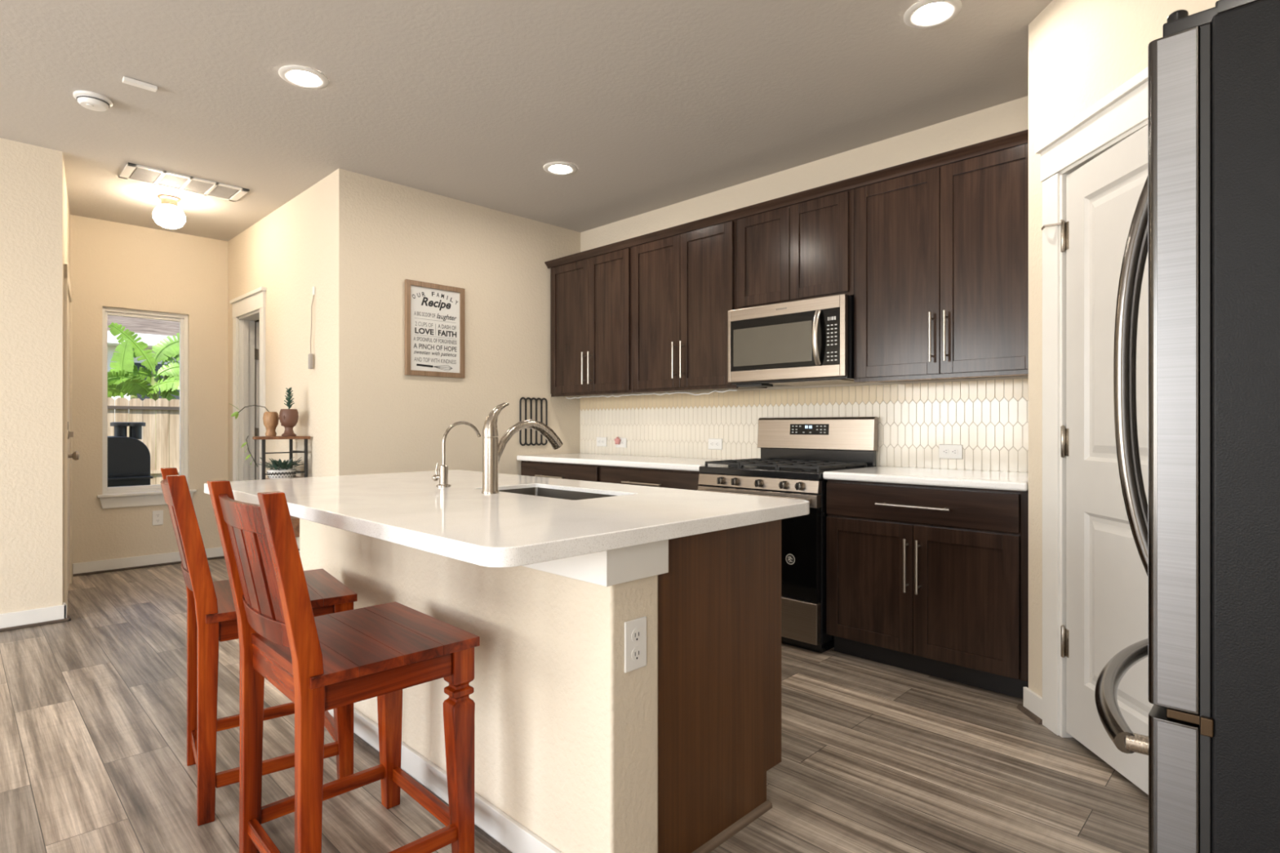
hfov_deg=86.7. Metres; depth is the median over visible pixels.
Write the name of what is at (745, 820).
trim
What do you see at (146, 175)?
ceiling vent
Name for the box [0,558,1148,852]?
floor
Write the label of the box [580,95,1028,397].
wall
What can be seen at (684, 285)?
upper cabinet
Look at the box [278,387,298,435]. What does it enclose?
planter
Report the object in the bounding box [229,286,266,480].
trim
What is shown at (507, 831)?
baseboard
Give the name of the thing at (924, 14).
recessed light
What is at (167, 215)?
globe light
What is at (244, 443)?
vine
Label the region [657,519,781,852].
base cabinet
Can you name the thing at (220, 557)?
trim
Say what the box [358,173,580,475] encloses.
wall
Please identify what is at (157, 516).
power outlet
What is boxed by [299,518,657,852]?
wall
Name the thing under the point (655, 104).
ceiling
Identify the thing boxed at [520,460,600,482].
base cabinet
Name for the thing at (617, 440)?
night light
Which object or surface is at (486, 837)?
trim
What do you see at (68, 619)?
trim
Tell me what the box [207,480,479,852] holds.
bar stool
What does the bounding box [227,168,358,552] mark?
wall
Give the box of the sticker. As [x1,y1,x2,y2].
[786,555,794,564]
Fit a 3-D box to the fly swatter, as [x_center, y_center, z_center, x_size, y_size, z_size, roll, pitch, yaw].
[-2.172,-0.647,4.488,0.037,0.545,0.033,0,0,44]
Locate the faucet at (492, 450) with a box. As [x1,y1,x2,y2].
[481,402,563,493]
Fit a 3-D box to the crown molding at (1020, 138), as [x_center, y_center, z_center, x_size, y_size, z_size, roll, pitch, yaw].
[0.624,-1.268,4.261,3.491,0.045,0.374,0,0,44]
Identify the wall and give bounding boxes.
[0,137,70,613]
[70,214,227,576]
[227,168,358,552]
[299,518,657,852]
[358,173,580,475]
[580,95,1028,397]
[1028,0,1219,697]
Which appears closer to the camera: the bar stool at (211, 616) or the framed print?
the bar stool at (211, 616)
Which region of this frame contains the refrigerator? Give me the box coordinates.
[1094,0,1279,852]
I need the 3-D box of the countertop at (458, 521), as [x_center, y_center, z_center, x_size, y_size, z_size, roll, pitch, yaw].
[-0.604,0.245,2.366,2.073,0.038,1.132,0,0,44]
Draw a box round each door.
[63,263,79,613]
[254,322,259,479]
[1040,124,1153,795]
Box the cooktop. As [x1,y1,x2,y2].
[698,464,868,480]
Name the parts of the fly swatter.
cord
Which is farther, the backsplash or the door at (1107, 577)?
the backsplash
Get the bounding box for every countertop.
[204,470,809,567]
[516,453,728,471]
[822,466,1028,491]
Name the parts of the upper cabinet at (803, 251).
door, door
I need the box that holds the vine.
[240,435,257,466]
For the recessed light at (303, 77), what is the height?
0.009 m
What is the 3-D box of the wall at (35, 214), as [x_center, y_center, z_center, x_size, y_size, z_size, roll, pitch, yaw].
[-5.418,-0.230,2.945,1.500,2.740,4.675,0,0,44]
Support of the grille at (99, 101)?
attached to the smoke detector
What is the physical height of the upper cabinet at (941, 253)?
1.032 m
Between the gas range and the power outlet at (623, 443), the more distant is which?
the power outlet at (623, 443)
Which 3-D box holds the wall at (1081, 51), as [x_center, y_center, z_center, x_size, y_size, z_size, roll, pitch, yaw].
[1.611,-0.230,2.210,0.110,2.740,1.000,0,0,-1]
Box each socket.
[631,627,641,642]
[631,646,641,661]
[942,448,949,454]
[951,448,958,454]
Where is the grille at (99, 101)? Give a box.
[75,95,110,108]
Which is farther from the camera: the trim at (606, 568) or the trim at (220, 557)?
the trim at (220, 557)
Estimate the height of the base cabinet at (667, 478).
0.875 m
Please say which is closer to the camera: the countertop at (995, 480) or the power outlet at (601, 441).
the countertop at (995, 480)
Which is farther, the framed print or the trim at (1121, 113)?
the framed print
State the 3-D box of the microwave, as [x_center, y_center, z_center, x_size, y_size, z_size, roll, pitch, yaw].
[0.915,-0.458,3.897,0.754,0.452,0.464,0,0,44]
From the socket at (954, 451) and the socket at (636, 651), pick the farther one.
the socket at (954, 451)
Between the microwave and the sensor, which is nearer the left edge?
the sensor
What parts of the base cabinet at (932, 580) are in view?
door, handle, handle, handle, drawer, door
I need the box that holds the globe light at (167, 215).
[152,194,186,228]
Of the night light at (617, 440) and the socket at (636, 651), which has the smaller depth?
the socket at (636, 651)
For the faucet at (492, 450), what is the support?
on the countertop at (458, 521)
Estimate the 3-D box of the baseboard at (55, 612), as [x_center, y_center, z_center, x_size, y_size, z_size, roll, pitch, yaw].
[-4.947,1.093,2.390,0.080,0.095,4.484,0,0,44]
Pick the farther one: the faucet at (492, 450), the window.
the window
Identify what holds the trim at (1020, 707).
attached to the wall at (1081, 51)
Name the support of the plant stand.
on the floor
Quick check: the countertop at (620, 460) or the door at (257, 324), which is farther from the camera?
the door at (257, 324)
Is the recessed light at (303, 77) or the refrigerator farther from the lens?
the recessed light at (303, 77)
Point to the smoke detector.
(94, 101)
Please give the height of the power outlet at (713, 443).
0.074 m
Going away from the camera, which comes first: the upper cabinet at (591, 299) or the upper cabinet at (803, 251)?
the upper cabinet at (803, 251)
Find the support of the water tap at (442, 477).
on the countertop at (458, 521)
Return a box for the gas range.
[697,417,877,653]
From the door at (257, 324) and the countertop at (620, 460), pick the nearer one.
the countertop at (620, 460)
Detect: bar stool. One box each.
[160,467,357,826]
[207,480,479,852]
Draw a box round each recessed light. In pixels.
[278,65,328,88]
[543,161,577,175]
[903,0,962,28]
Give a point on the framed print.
(434, 313)
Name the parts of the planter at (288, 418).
pot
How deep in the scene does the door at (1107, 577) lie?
2.28 m
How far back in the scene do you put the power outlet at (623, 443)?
5.25 m
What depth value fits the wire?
4.68 m
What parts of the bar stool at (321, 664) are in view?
leg, rail, rail, leg, seat, leg, leg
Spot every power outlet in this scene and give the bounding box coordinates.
[152,510,163,525]
[596,436,606,446]
[615,437,626,447]
[624,616,646,672]
[708,438,722,449]
[938,444,962,458]
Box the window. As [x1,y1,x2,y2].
[97,306,196,508]
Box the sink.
[498,487,617,500]
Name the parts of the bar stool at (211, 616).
rail, leg, rail, leg, seat, leg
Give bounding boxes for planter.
[257,457,304,479]
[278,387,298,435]
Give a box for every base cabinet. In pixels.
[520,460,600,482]
[600,465,702,490]
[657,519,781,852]
[826,479,1028,698]
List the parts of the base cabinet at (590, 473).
handle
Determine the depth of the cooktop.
3.61 m
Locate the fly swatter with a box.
[308,286,315,368]
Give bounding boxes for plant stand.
[252,435,310,551]
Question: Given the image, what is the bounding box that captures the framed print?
[404,279,464,377]
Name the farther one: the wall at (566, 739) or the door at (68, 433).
the door at (68, 433)
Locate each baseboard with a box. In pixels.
[0,602,66,628]
[72,546,224,576]
[327,707,562,852]
[1022,686,1042,719]
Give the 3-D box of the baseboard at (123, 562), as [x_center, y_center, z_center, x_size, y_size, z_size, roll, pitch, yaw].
[-3.937,1.093,5.515,0.015,0.095,1.040,0,0,44]
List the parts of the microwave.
door, handle, control panel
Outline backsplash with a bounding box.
[579,377,1028,472]
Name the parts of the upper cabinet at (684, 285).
door, handle, handle, door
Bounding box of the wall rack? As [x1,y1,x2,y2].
[519,397,547,445]
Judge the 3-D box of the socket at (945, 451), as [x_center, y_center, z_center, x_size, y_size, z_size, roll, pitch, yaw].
[1.599,0.135,3.545,0.033,0.033,0.002,0,0,44]
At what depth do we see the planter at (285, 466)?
4.44 m
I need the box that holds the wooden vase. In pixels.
[228,403,279,435]
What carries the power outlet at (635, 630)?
attached to the wall at (566, 739)
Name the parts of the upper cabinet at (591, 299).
door, handle, handle, door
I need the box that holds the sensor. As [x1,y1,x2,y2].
[122,76,157,92]
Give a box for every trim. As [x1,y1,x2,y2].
[0,615,71,631]
[72,555,224,576]
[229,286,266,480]
[331,715,512,852]
[522,539,668,586]
[691,800,772,852]
[1016,703,1042,724]
[1034,66,1147,737]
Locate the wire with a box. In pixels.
[565,389,737,399]
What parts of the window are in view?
pane, sill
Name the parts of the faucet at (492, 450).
lever, spout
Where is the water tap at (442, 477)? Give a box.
[431,421,480,487]
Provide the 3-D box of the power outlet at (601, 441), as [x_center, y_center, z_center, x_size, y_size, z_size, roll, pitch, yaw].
[-0.308,0.128,5.420,0.118,0.074,0.008,0,0,44]
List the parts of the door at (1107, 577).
panel, panel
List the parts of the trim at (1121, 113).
casing, head casing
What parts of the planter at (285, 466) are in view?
pot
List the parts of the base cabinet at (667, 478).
handle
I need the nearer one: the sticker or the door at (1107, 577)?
the door at (1107, 577)
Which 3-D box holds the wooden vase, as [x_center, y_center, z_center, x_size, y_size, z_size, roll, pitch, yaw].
[-2.545,-0.038,4.474,0.291,0.215,0.093,0,0,-19]
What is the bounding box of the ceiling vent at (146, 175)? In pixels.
[118,162,249,201]
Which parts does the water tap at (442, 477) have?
lever, spout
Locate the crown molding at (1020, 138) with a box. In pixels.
[544,128,1028,268]
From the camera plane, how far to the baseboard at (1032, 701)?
2.65 m
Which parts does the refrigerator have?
handle, handle, handle mount, handle, freezer drawer, door, trim, trim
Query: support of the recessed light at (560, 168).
in the ceiling
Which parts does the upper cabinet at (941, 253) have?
door, handle, light strip, handle, door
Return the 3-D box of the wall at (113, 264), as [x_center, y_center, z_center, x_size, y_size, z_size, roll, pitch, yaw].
[-4.293,-0.230,5.262,0.140,2.740,1.900,0,0,44]
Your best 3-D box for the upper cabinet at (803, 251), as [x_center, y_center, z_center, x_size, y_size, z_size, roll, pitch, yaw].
[0.963,-0.975,3.947,0.759,0.571,0.349,0,0,44]
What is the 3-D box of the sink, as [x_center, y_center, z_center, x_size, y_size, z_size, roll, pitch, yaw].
[-0.303,0.333,2.358,0.563,0.184,0.280,0,0,44]
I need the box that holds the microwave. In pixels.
[728,293,866,387]
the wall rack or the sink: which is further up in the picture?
the wall rack
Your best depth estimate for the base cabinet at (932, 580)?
3.02 m
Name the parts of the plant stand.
leg, rail, rail, leg, leg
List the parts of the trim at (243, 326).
casing, head casing, casing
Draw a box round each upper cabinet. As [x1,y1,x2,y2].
[550,247,661,396]
[632,219,767,393]
[736,189,853,309]
[853,143,1028,382]
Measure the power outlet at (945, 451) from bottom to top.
0.074 m
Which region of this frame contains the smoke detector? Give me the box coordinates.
[73,90,112,111]
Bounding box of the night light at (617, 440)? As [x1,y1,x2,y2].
[613,436,620,444]
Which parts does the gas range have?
knob, knob, handle, knob, oven door, control panel, knob, knob, drawer, burner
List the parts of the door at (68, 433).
casing, knob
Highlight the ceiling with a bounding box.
[0,0,1053,241]

